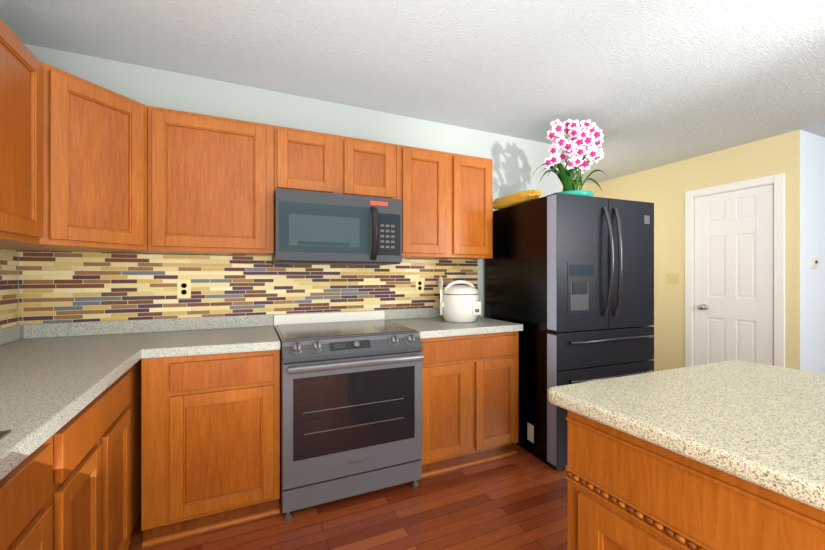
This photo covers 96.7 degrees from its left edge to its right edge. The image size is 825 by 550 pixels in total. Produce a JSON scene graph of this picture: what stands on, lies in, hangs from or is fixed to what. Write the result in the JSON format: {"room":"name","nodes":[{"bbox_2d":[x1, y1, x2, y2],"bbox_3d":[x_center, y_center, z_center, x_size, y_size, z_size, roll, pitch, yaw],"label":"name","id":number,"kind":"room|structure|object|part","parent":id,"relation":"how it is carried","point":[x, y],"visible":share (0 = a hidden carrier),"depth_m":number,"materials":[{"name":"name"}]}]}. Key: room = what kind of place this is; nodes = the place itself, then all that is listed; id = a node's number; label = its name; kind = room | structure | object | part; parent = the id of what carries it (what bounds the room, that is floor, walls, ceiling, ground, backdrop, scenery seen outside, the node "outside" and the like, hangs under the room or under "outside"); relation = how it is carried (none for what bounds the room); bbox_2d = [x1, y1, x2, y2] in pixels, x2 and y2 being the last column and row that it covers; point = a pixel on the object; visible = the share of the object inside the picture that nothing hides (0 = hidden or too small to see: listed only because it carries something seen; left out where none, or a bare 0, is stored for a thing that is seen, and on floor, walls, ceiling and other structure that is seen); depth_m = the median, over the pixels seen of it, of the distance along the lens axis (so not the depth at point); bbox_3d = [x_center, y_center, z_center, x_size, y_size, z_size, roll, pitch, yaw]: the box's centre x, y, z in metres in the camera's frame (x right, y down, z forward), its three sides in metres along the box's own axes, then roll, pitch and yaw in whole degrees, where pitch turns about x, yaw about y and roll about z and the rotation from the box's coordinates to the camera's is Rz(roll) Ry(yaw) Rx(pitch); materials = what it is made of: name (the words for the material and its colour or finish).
{"room":"kitchen","nodes":[
{"label":"kitchen","id":0,"kind":"room"},
{"bbox_2d":[2,251,18,328],"bbox_3d":[-0.935,0.007,-0.612,0.120,2.485,6.800,0,0,-25],"label":"wall","id":1,"kind":"structure","parent":0,"point":[18,251],"depth_m":1.94,"materials":[{"name":"grey paint"}]},
{"bbox_2d":[0,249,17,328],"bbox_3d":[-1.235,0.062,0.165,0.006,0.400,3.900,0,0,-25],"label":"tile backsplash","id":2,"kind":"structure","parent":1,"relation":"attached to","point":[8,258],"depth_m":1.85,"materials":[{"name":"tile"}]},
{"bbox_2d":[0,19,42,243],"bbox_3d":[-1.279,-0.509,0.630,0.322,0.762,1.837,0,0,-25],"label":"upper cabinet","id":3,"kind":"object","parent":1,"relation":"attached to","point":[21,72],"visible":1,"depth_m":1.37,"materials":[{"name":"brown wood"}]},
{"bbox_2d":[19,43,561,338],"bbox_3d":[-0.551,0.007,2.699,4.290,2.485,0.120,0,0,-24],"label":"wall","id":4,"kind":"structure","parent":0,"point":[515,160],"depth_m":2.58,"materials":[{"name":"grey paint"}]},
{"bbox_2d":[0,61,159,253],"bbox_3d":[-1.675,-0.509,1.793,0.622,0.762,0.615,0,0,-24],"label":"upper cabinet","id":5,"kind":"object","parent":4,"relation":"attached to","point":[95,137],"visible":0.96,"depth_m":1.69,"materials":[{"name":"brown wood"}]},
{"bbox_2d":[148,106,273,255],"bbox_3d":[-1.165,-0.509,2.181,0.622,0.762,0.322,0,0,-24],"label":"upper cabinet","id":6,"kind":"object","parent":4,"relation":"attached to","point":[211,178],"visible":1,"depth_m":2.03,"materials":[{"name":"brown wood"}]},
{"bbox_2d":[19,251,477,323],"bbox_3d":[-0.777,0.062,2.530,2.911,0.400,0.006,0,0,-24],"label":"tile backsplash","id":7,"kind":"structure","parent":4,"relation":"attached to","point":[55,287],"depth_m":2.30,"materials":[{"name":"tile"}]},
{"bbox_2d":[177,279,190,297],"bbox_3d":[-1.399,0.085,2.245,0.072,0.116,0.008,0,0,-24],"label":"outlet","id":8,"kind":"object","parent":7,"relation":"attached to","point":[183,285],"visible":1,"depth_m":2.24,"materials":[{"name":"beige plastic"}]},
{"bbox_2d":[416,278,423,292],"bbox_3d":[0.058,0.085,2.894,0.072,0.116,0.008,0,0,-24],"label":"outlet","id":9,"kind":"object","parent":7,"relation":"attached to","point":[419,281],"visible":1,"depth_m":2.89,"materials":[{"name":"beige plastic"}]},
{"bbox_2d":[274,126,395,198],"bbox_3d":[-0.523,-0.693,2.466,0.778,0.395,0.322,0,0,-24],"label":"upper cabinet","id":10,"kind":"object","parent":4,"relation":"attached to","point":[304,160],"visible":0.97,"depth_m":2.30,"materials":[{"name":"brown wood"}]},
{"bbox_2d":[272,188,401,264],"bbox_3d":[-0.494,-0.282,2.400,0.774,0.421,0.467,0,0,-24],"label":"microwave","id":11,"kind":"object","parent":10,"relation":"attached to","point":[311,228],"visible":1,"depth_m":2.22,"materials":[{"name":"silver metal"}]},
{"bbox_2d":[396,145,492,259],"bbox_3d":[0.197,-0.509,2.787,0.794,0.762,0.322,0,0,-24],"label":"upper cabinet","id":12,"kind":"object","parent":4,"relation":"attached to","point":[447,198],"visible":0.98,"depth_m":2.65,"materials":[{"name":"brown wood"}]},
{"bbox_2d":[128,444,566,549],"bbox_3d":[2.482,1.300,1.149,8.570,0.100,7.220,0,0,-24],"label":"floor","id":13,"kind":"structure","parent":0,"point":[518,501],"depth_m":1.88,"materials":[{"name":"brown wood"}]},
{"bbox_2d":[0,359,141,549],"bbox_3d":[-0.943,0.818,0.285,0.632,0.865,3.825,0,0,-25],"label":"base cabinet","id":14,"kind":"object","parent":13,"relation":"on","point":[80,489],"visible":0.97,"depth_m":1.11,"materials":[{"name":"brown wood"}]},
{"bbox_2d":[0,307,522,479],"bbox_3d":[0.009,0.324,0.732,2.837,0.123,3.924,0,0,-24],"label":"countertop","id":15,"kind":"structure","parent":14,"relation":"on","point":[51,374],"depth_m":1.73,"materials":[{"name":"beige stone"}]},
{"bbox_2d":[0,430,10,438],"bbox_3d":[-0.948,0.170,0.319,0.573,0.339,0.803,0,0,-24],"label":"sink","id":16,"kind":"object","parent":15,"relation":"in","point":[2,433],"visible":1,"depth_m":0.78,"materials":[{"name":"metal"}]},
{"bbox_2d":[439,276,480,322],"bbox_3d":[0.338,0.172,2.697,0.311,0.335,0.290,0,0,-24],"label":"rice cooker","id":17,"kind":"object","parent":15,"relation":"on","point":[458,303],"visible":1,"depth_m":2.59,"materials":[{"name":"white plastic"}]},
{"bbox_2d":[141,350,279,546],"bbox_3d":[-1.082,0.818,2.056,0.596,0.865,0.617,0,0,-24],"label":"base cabinet","id":18,"kind":"object","parent":13,"relation":"on","point":[210,424],"visible":0.97,"depth_m":1.77,"materials":[{"name":"brown wood"}]},
{"bbox_2d":[274,310,423,520],"bbox_3d":[-0.423,0.758,2.277,0.780,0.983,0.750,0,0,-24],"label":"range","id":19,"kind":"object","parent":13,"relation":"on","point":[351,391],"depth_m":1.99,"materials":[{"name":"silver metal"}]},
{"bbox_3d":[-0.570,0.404,2.608,0.780,0.273,0.025,0,0,-24],"label":"mounted range filler panel","id":20,"kind":"part","parent":19,"relation":"part of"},
{"bbox_2d":[420,331,518,477],"bbox_3d":[0.266,0.818,2.656,0.779,0.865,0.617,0,0,-24],"label":"base cabinet","id":21,"kind":"object","parent":13,"relation":"on","point":[470,383],"visible":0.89,"depth_m":2.38,"materials":[{"name":"brown wood"}]},
{"bbox_2d":[485,193,653,469],"bbox_3d":[1.191,0.362,2.851,0.932,1.776,0.928,0,0,-24],"label":"refrigerator","id":22,"kind":"object","parent":13,"relation":"on","point":[577,271],"visible":0.8,"depth_m":2.48,"materials":[{"name":"grey metal"}]},
{"bbox_2d":[493,190,541,209],"bbox_3d":[0.780,-0.576,2.831,0.132,0.099,0.562,0,0,-24],"label":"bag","id":23,"kind":"object","parent":22,"relation":"on","point":[515,198],"visible":0.76,"depth_m":2.73,"materials":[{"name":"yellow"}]},
{"bbox_2d":[531,119,608,195],"bbox_3d":[1.164,-0.841,2.737,0.572,0.630,0.342,0,0,-3],"label":"orchid","id":24,"kind":"object","parent":22,"relation":"on","point":[580,145],"visible":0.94,"depth_m":2.66,"materials":[{"name":"pink plant"}]},
{"bbox_2d":[566,410,824,549],"bbox_3d":[1.467,0.808,0.106,1.055,0.884,2.584,0,0,-27],"label":"kitchen island","id":25,"kind":"object","parent":13,"relation":"on","point":[625,491],"visible":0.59,"depth_m":0.79,"materials":[{"name":"brown wood"}]},
{"bbox_2d":[547,360,824,511],"bbox_3d":[1.467,0.345,0.120,1.231,0.040,2.608,0,0,-24],"label":"countertop","id":26,"kind":"structure","parent":25,"relation":"on","point":[763,425],"depth_m":0.86,"materials":[{"name":"beige stone"}]},
{"bbox_2d":[800,130,824,373],"bbox_3d":[4.466,0.007,3.701,2.629,2.485,0.120,0,0,-24],"label":"wall jog","id":27,"kind":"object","parent":13,"relation":"on","point":[812,146],"visible":0.6,"depth_m":3.20,"materials":[{"name":"white paint"}]},
{"bbox_2d":[810,258,818,267],"bbox_3d":[3.504,-0.105,3.194,0.090,0.090,0.024,0,0,-24],"label":"thermostat","id":28,"kind":"object","parent":27,"relation":"attached to","point":[814,262],"visible":1,"depth_m":3.18,"materials":[{"name":"white plastic"}]},
{"bbox_2d":[0,0,824,183],"bbox_3d":[2.482,-1.285,1.149,8.570,0.100,7.220,0,0,-24],"label":"ceiling","id":29,"kind":"structure","parent":0,"point":[664,82],"depth_m":2.06,"materials":[{"name":"white paint"}]},
{"bbox_2d":[562,182,594,196],"bbox_3d":[1.900,0.007,4.349,1.770,2.485,0.900,0,0,-24],"label":"wall","id":30,"kind":"structure","parent":0,"point":[587,186],"depth_m":4.92,"materials":[{"name":"beige paint"}]},
{"bbox_2d":[595,130,799,371],"bbox_3d":[2.932,0.007,4.061,0.120,2.485,2.024,0,0,-24],"label":"wall","id":31,"kind":"structure","parent":0,"point":[665,186],"depth_m":3.95,"materials":[{"name":"beige paint"}]},
{"bbox_2d":[667,274,677,283],"bbox_3d":[2.866,0.044,4.046,0.012,0.116,0.116,0,0,-24],"label":"switch plate","id":32,"kind":"object","parent":31,"relation":"attached to","point":[671,278],"visible":1,"depth_m":4.04,"materials":[{"name":"beige plastic"}]},
{"bbox_2d":[695,184,773,365],"bbox_3d":[3.076,0.214,3.556,0.104,2.048,0.635,0,0,-24],"label":"door","id":33,"kind":"structure","parent":31,"relation":"in","point":[734,230],"depth_m":3.53,"materials":[{"name":"white paint"}]},
{"bbox_3d":[2.968,0.330,3.757,0.069,0.062,0.062,0,0,-24],"label":"knob","id":34,"kind":"part","parent":33,"relation":"part of","materials":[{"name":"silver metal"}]},
{"bbox_2d":[685,173,784,366],"bbox_3d":[3.130,0.179,3.580,0.128,2.141,0.797,0,0,-24],"label":"door frame","id":35,"kind":"structure","parent":31,"relation":"attached to","point":[778,180],"depth_m":3.44,"materials":[{"name":"white paint"}]}
]}

